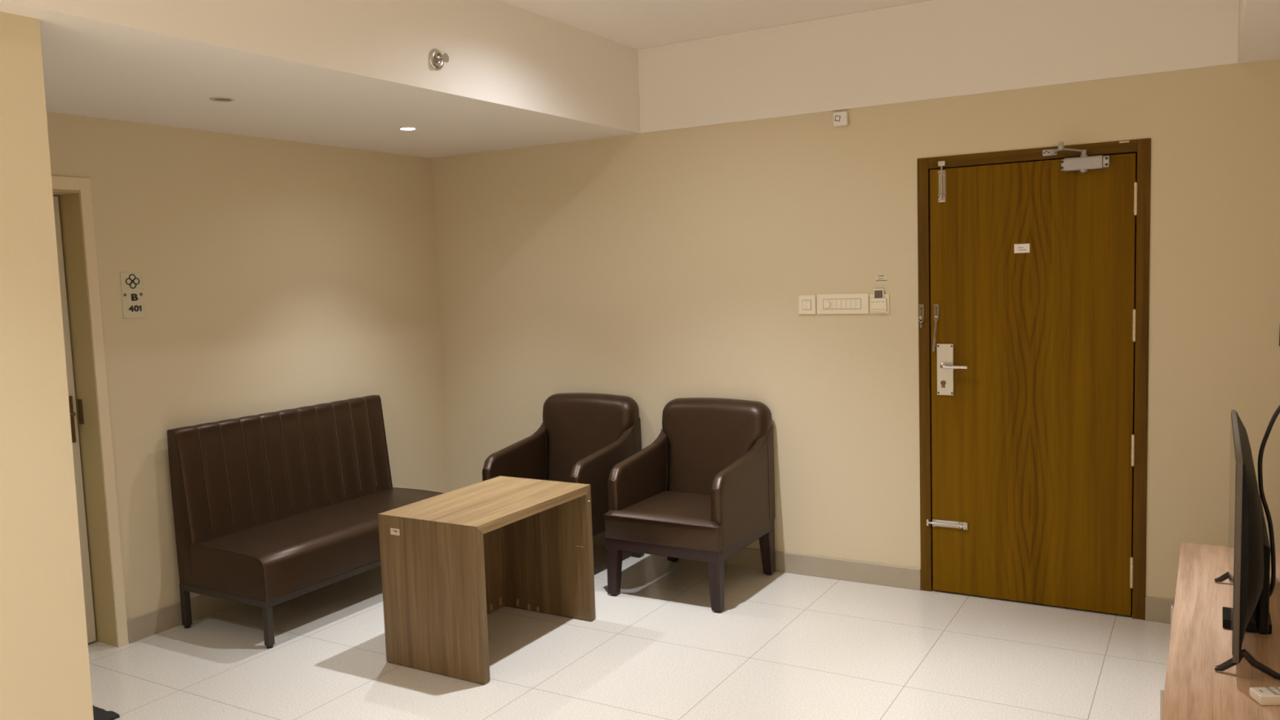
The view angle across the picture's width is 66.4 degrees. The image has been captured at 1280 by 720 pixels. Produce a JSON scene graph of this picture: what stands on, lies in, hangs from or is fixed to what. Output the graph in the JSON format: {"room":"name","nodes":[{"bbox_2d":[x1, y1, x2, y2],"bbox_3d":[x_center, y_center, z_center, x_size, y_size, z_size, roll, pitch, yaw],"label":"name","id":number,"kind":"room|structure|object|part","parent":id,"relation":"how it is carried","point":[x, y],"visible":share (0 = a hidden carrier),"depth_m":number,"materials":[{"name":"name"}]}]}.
{"room":"hotel suite living room","nodes":[
{"label":"hotel suite living room","id":0,"kind":"room"},
{"bbox_2d":[0,11,93,719],"bbox_3d":[-2.510,0.383,1.126,0.133,2.218,3.648,1,6,30],"label":"wall partition","id":1,"kind":"structure","parent":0,"point":[45,674],"depth_m":2.56,"materials":[{"name":"beige paint"}]},
{"bbox_2d":[46,111,448,644],"bbox_3d":[-2.950,-0.037,3.057,0.200,2.740,6.600,1,6,30],"label":"wall","id":2,"kind":"structure","parent":0,"point":[277,275],"depth_m":4.66,"materials":[{"name":"beige paint"}]},
{"bbox_2d":[51,175,128,647],"bbox_3d":[-2.542,0.275,3.756,0.209,1.968,0.923,1,6,30],"label":"door","id":3,"kind":"structure","parent":2,"relation":"in","point":[99,599],"depth_m":4.09,"materials":[{"name":"beige paint"}]},
{"bbox_3d":[-2.388,0.250,4.094,0.006,0.197,0.042,1,6,30],"label":"lock plate","id":4,"kind":"part","parent":3,"relation":"part of","materials":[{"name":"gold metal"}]},
{"bbox_3d":[-2.393,0.229,4.034,0.049,0.016,0.118,1,6,30],"label":"lever handle","id":5,"kind":"part","parent":3,"relation":"part of","materials":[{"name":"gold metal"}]},
{"bbox_3d":[-2.355,0.217,4.122,0.032,0.105,0.002,1,6,30],"label":"strike plate","id":6,"kind":"part","parent":3,"relation":"part of","materials":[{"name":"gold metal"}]},
{"bbox_2d":[120,271,145,318],"bbox_3d":[-2.166,-0.277,4.182,0.010,0.194,0.096,1,6,30],"label":"number sign","id":7,"kind":"object","parent":2,"relation":"attached to","point":[131,285],"visible":1,"depth_m":4.18,"materials":[{"name":"beige plastic"}]},
{"bbox_2d":[127,595,240,643],"bbox_3d":[-1.670,1.066,5.069,0.011,0.100,2.062,1,6,30],"label":"baseboard","id":8,"kind":"structure","parent":2,"relation":"attached to","point":[148,624],"depth_m":4.34,"materials":[{"name":"grey tile"}]},
{"bbox_2d":[88,546,1170,719],"bbox_3d":[-0.955,1.434,2.076,4.980,0.150,7.050,1,6,30],"label":"floor","id":9,"kind":"structure","parent":0,"point":[782,646],"depth_m":3.80,"materials":[{"name":"tile"}]},
{"bbox_2d":[92,705,119,719],"bbox_3d":[-2.211,1.276,3.433,0.626,0.009,0.444,1,6,30],"label":"doormat","id":10,"kind":"object","parent":9,"relation":"on","point":[99,713],"visible":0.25,"depth_m":3.47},
{"bbox_2d":[166,395,444,648],"bbox_3d":[-1.497,0.694,4.698,0.590,0.896,1.225,1,6,30],"label":"bench sofa","id":11,"kind":"object","parent":9,"relation":"on","point":[270,509],"visible":0.93,"depth_m":4.49,"materials":[{"name":"brown leather"}]},
{"bbox_3d":[-2.019,1.099,4.353,0.030,0.162,0.030,1,6,30],"label":"leg","id":12,"kind":"part","parent":11,"relation":"part of","materials":[{"name":"brown metal"}]},
{"bbox_3d":[-1.548,1.107,4.077,0.030,0.162,0.030,1,6,30],"label":"leg","id":13,"kind":"part","parent":11,"relation":"part of","materials":[{"name":"brown metal"}]},
{"bbox_3d":[-1.700,0.588,4.806,0.126,0.691,1.217,1,6,30],"label":"backrest","id":14,"kind":"part","parent":11,"relation":"part of","materials":[{"name":"brown leather"}]},
{"bbox_3d":[-1.485,0.951,4.719,0.580,0.030,1.225,1,6,30],"label":"frame","id":15,"kind":"part","parent":11,"relation":"part of","materials":[{"name":"brown metal"}]},
{"bbox_3d":[-1.445,0.842,4.684,0.482,0.190,1.223,1,6,30],"label":"seat","id":16,"kind":"part","parent":11,"relation":"part of","materials":[{"name":"brown leather"}]},
{"bbox_2d":[377,475,595,684],"bbox_3d":[-0.609,0.869,4.057,0.496,0.600,0.764,1,6,30],"label":"side table","id":17,"kind":"object","parent":9,"relation":"on","point":[450,560],"visible":1,"depth_m":3.83,"materials":[{"name":"brown wood"}]},
{"bbox_3d":[-0.793,0.901,3.745,0.494,0.595,0.036,1,6,30],"label":"panel","id":18,"kind":"part","parent":17,"relation":"part of","materials":[{"name":"brown wood"}]},
{"bbox_3d":[-0.806,0.877,4.174,0.036,0.552,0.691,1,6,30],"label":"panel","id":19,"kind":"part","parent":17,"relation":"part of","materials":[{"name":"brown wood"}]},
{"bbox_3d":[-0.426,0.833,4.369,0.494,0.595,0.036,1,6,30],"label":"panel","id":20,"kind":"part","parent":17,"relation":"part of","materials":[{"name":"brown wood"}]},
{"bbox_2d":[482,392,644,557],"bbox_3d":[-0.404,0.639,5.061,0.595,0.866,0.651,1,6,30],"label":"armchair","id":21,"kind":"object","parent":9,"relation":"on","point":[580,437],"visible":0.58,"depth_m":5.16,"materials":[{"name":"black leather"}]},
{"bbox_3d":[-0.628,0.550,5.204,0.052,0.476,0.612,1,6,30],"label":"armrest","id":22,"kind":"part","parent":21,"relation":"part of","materials":[{"name":"brown leather"}]},
{"bbox_2d":[543,479,569,482],"bbox_3d":[-0.446,0.676,4.990,0.593,0.032,0.476,1,6,30],"label":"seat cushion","id":23,"kind":"object","parent":21,"relation":"on","point":[557,480],"depth_m":5.25,"materials":[{"name":"brown leather"}]},
{"bbox_3d":[-0.289,0.437,5.252,0.583,0.506,0.170,1,6,30],"label":"backrest","id":24,"kind":"part","parent":21,"relation":"part of","materials":[{"name":"brown leather"}]},
{"bbox_3d":[-0.167,0.559,4.934,0.052,0.476,0.612,1,6,30],"label":"armrest","id":25,"kind":"part","parent":21,"relation":"part of","materials":[{"name":"brown leather"}]},
{"bbox_3d":[-0.025,0.931,5.197,0.058,0.219,0.075,1,6,30],"label":"leg","id":26,"kind":"part","parent":21,"relation":"part of","materials":[{"name":"brown wood"}]},
{"bbox_2d":[603,397,775,613],"bbox_3d":[0.245,0.650,4.681,0.595,0.866,0.651,1,6,30],"label":"armchair","id":27,"kind":"object","parent":9,"relation":"on","point":[703,490],"visible":1,"depth_m":4.66,"materials":[{"name":"brown leather"}]},
{"bbox_3d":[-0.115,0.987,4.597,0.058,0.219,0.058,1,6,30],"label":"leg","id":28,"kind":"part","parent":27,"relation":"part of","materials":[{"name":"brown wood"}]},
{"bbox_3d":[0.020,0.562,4.824,0.052,0.476,0.612,1,6,30],"label":"armrest","id":29,"kind":"part","parent":27,"relation":"part of","materials":[{"name":"brown leather"}]},
{"bbox_2d":[603,490,719,528],"bbox_3d":[0.203,0.687,4.611,0.593,0.032,0.476,1,6,30],"label":"seat cushion","id":30,"kind":"object","parent":27,"relation":"on","point":[670,508],"depth_m":4.52,"materials":[{"name":"brown leather"}]},
{"bbox_3d":[0.207,0.758,4.620,0.593,0.110,0.478,1,6,30],"label":"seat","id":31,"kind":"part","parent":27,"relation":"part of","materials":[{"name":"brown leather"}]},
{"bbox_3d":[0.170,0.934,5.083,0.058,0.219,0.075,1,6,30],"label":"leg","id":32,"kind":"part","parent":27,"relation":"part of","materials":[{"name":"brown wood"}]},
{"bbox_3d":[0.338,0.995,4.332,0.058,0.219,0.058,1,6,30],"label":"leg","id":33,"kind":"part","parent":27,"relation":"part of","materials":[{"name":"brown wood"}]},
{"bbox_3d":[0.360,0.449,4.872,0.583,0.506,0.170,1,6,30],"label":"backrest","id":34,"kind":"part","parent":27,"relation":"part of","materials":[{"name":"brown leather"}]},
{"bbox_3d":[0.482,0.571,4.554,0.052,0.476,0.612,1,6,30],"label":"armrest","id":35,"kind":"part","parent":27,"relation":"part of","materials":[{"name":"brown leather"}]},
{"bbox_3d":[0.623,0.942,4.817,0.058,0.219,0.075,1,6,30],"label":"leg","id":36,"kind":"part","parent":27,"relation":"part of","materials":[{"name":"brown wood"}]},
{"bbox_2d":[1160,542,1279,719],"bbox_3d":[1.518,1.001,2.324,0.526,0.500,2.350,1,6,30],"label":"tv cabinet","id":37,"kind":"object","parent":9,"relation":"on","point":[1193,690],"visible":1,"depth_m":2.48,"materials":[{"name":"brown wood"}]},
{"bbox_3d":[1.461,1.018,2.720,0.029,0.200,0.012,1,6,30],"label":"handle","id":38,"kind":"part","parent":37,"relation":"part of","materials":[{"name":"silver metal"}]},
{"bbox_3d":[1.849,0.946,3.381,0.029,0.200,0.012,1,6,30],"label":"handle","id":39,"kind":"part","parent":37,"relation":"part of","materials":[{"name":"silver metal"}]},
{"bbox_2d":[1213,404,1279,679],"bbox_3d":[1.736,0.369,2.530,0.424,0.704,0.867,1,6,30],"label":"television","id":40,"kind":"object","parent":37,"relation":"on","point":[1249,549],"visible":1,"depth_m":2.29,"materials":[{"name":"black plastic"}]},
{"bbox_2d":[1222,606,1271,634],"bbox_3d":[1.637,0.703,2.642,0.111,0.028,0.108,1,6,30],"label":"box","id":41,"kind":"object","parent":37,"relation":"on","point":[1251,627],"visible":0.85,"depth_m":2.62,"materials":[{"name":"black plastic"}]},
{"bbox_2d":[1249,686,1279,705],"bbox_3d":[1.455,0.750,2.187,0.158,0.027,0.047,-2,5,3],"label":"remote control","id":42,"kind":"object","parent":37,"relation":"on","point":[1266,695],"visible":1,"depth_m":2.18,"materials":[{"name":"white plastic"}]},
{"bbox_2d":[498,0,928,48],"bbox_3d":[-0.947,-1.334,1.856,4.830,0.120,6.800,1,6,30],"label":"ceiling","id":43,"kind":"structure","parent":0,"point":[634,24],"depth_m":4.35,"materials":[{"name":"white paint"}]},
{"bbox_2d":[0,0,640,158],"bbox_3d":[-2.282,-1.078,2.552,1.431,0.422,6.600,1,6,30],"label":"soffit","id":44,"kind":"structure","parent":43,"relation":"attached to","point":[344,73],"depth_m":3.73,"materials":[{"name":"white paint"}]},
{"bbox_2d":[209,97,235,102],"bbox_3d":[-1.593,-0.994,3.735,0.090,0.004,0.090,1,6,30],"label":"recessed light","id":45,"kind":"object","parent":44,"relation":"attached to","point":[213,99],"visible":1,"depth_m":3.73,"materials":[{"name":"beige"}]},
{"bbox_2d":[398,126,417,130],"bbox_3d":[-1.092,-1.088,4.605,0.090,0.004,0.090,1,6,30],"label":"recessed light","id":46,"kind":"object","parent":44,"relation":"attached to","point":[404,128],"visible":1,"depth_m":4.59,"materials":[{"name":"white plastic"}]},
{"bbox_2d":[428,48,448,70],"bbox_3d":[-0.752,-1.138,3.699,0.050,0.080,0.080,1,6,30],"label":"sprinkler","id":47,"kind":"object","parent":44,"relation":"attached to","point":[436,59],"visible":1,"depth_m":3.69,"materials":[{"name":"silver metal"}]},
{"bbox_3d":[-0.750,-1.138,3.697,0.044,0.020,0.029,1,6,30],"label":"frame","id":48,"kind":"part","parent":47,"relation":"part of","materials":[{"name":"silver metal"}]},
{"bbox_2d":[1238,0,1279,63],"bbox_3d":[0.762,-1.024,0.770,0.374,0.422,6.600,1,6,30],"label":"soffit","id":49,"kind":"structure","parent":43,"relation":"attached to","point":[1259,38],"depth_m":3.22,"materials":[{"name":"white paint"}]},
{"bbox_2d":[431,58,1279,599],"bbox_3d":[0.762,-0.320,4.807,4.830,2.740,0.200,1,6,30],"label":"wall","id":50,"kind":"structure","parent":0,"point":[654,269],"depth_m":4.66,"materials":[{"name":"beige paint"}]},
{"bbox_2d":[798,294,816,314],"bbox_3d":[0.797,-0.264,4.669,0.086,0.091,0.013,1,6,30],"label":"switch","id":51,"kind":"object","parent":50,"relation":"attached to","point":[806,304],"visible":1,"depth_m":4.66,"materials":[{"name":"beige plastic"}]},
{"bbox_2d":[833,111,848,126],"bbox_3d":[0.922,-1.107,4.494,0.066,0.063,0.028,1,6,30],"label":"wall sensor","id":52,"kind":"object","parent":50,"relation":"attached to","point":[840,118],"visible":1,"depth_m":4.48,"materials":[{"name":"white plastic"}]},
{"bbox_2d":[817,293,868,314],"bbox_3d":[0.945,-0.262,4.577,0.249,0.094,0.020,1,6,30],"label":"switch panel","id":53,"kind":"object","parent":50,"relation":"attached to","point":[827,304],"visible":1,"depth_m":4.58,"materials":[{"name":"beige plastic"}]},
{"bbox_3d":[0.884,-0.263,4.614,0.042,0.045,0.002,1,6,30],"label":"dial plate","id":54,"kind":"part","parent":53,"relation":"part of","materials":[{"name":"beige plastic"}]},
{"bbox_2d":[869,293,889,313],"bbox_3d":[1.097,-0.258,4.489,0.090,0.088,0.020,1,6,30],"label":"switch","id":55,"kind":"object","parent":50,"relation":"attached to","point":[877,305],"visible":1,"depth_m":4.48,"materials":[{"name":"beige plastic"}]},
{"bbox_2d":[873,288,884,297],"bbox_3d":[1.094,-0.284,4.486,0.048,0.084,0.004,1,6,30],"label":"card","id":56,"kind":"object","parent":55,"relation":"in","point":[877,293],"visible":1,"depth_m":4.48,"materials":[{"name":"beige plastic"}]},
{"bbox_2d":[874,290,882,297],"bbox_3d":[1.092,-0.300,4.483,0.038,0.038,0.001,1,6,30],"label":"print","id":57,"kind":"object","parent":56,"relation":"attached to","point":[877,294],"depth_m":4.48},
{"bbox_2d":[875,274,888,284],"bbox_3d":[1.105,-0.370,4.483,0.060,0.041,0.001,1,6,30],"label":"label","id":58,"kind":"object","parent":50,"relation":"attached to","point":[881,278],"visible":1,"depth_m":4.48,"materials":[{"name":"beige paper"}]},
{"bbox_2d":[592,531,1174,623],"bbox_3d":[0.759,1.004,4.831,4.418,0.100,0.011,1,6,30],"label":"baseboard","id":59,"kind":"structure","parent":50,"relation":"attached to","point":[1157,610],"depth_m":4.69,"materials":[{"name":"grey tile"}]},
{"bbox_2d":[637,0,1239,133],"bbox_3d":[1.129,-1.356,4.356,2.625,0.422,0.010,1,6,30],"label":"soffit","id":60,"kind":"structure","parent":50,"relation":"attached to","point":[931,49],"depth_m":4.28,"materials":[{"name":"white paint"}]},
{"bbox_2d":[916,137,1151,619],"bbox_3d":[1.667,0.089,4.210,0.923,1.971,0.270,1,6,30],"label":"door","id":61,"kind":"structure","parent":50,"relation":"in","point":[1033,264],"depth_m":4.18,"materials":[{"name":"brown wood"}]},
{"bbox_3d":[1.315,-0.109,4.372,0.021,0.148,0.010,1,6,30],"label":"chain","id":62,"kind":"part","parent":61,"relation":"part of","materials":[{"name":"silver metal"}]},
{"bbox_3d":[1.322,-0.216,4.366,0.024,0.071,0.008,1,6,30],"label":"chain plate","id":63,"kind":"part","parent":61,"relation":"part of","materials":[{"name":"silver metal"}]},
{"bbox_3d":[1.324,-0.778,4.296,0.009,0.154,0.009,1,6,30],"label":"bolt rod","id":64,"kind":"part","parent":61,"relation":"part of","materials":[{"name":"silver metal"}]},
{"bbox_3d":[1.362,0.042,4.369,0.073,0.230,0.010,1,6,30],"label":"lock plate","id":65,"kind":"part","parent":61,"relation":"part of","materials":[{"name":"silver metal"}]},
{"bbox_3d":[1.386,0.743,4.426,0.171,0.009,0.009,1,6,30],"label":"bolt rod","id":66,"kind":"part","parent":61,"relation":"part of","materials":[{"name":"silver metal"}]},
{"bbox_3d":[1.384,0.029,4.321,0.126,0.025,0.050,1,6,30],"label":"lever handle","id":67,"kind":"part","parent":61,"relation":"part of","materials":[{"name":"silver metal"}]},
{"bbox_3d":[1.758,-0.851,3.970,0.130,0.016,0.022,-4,5,-19],"label":"closer arm","id":68,"kind":"part","parent":61,"relation":"part of","materials":[{"name":"silver metal"}]}
]}

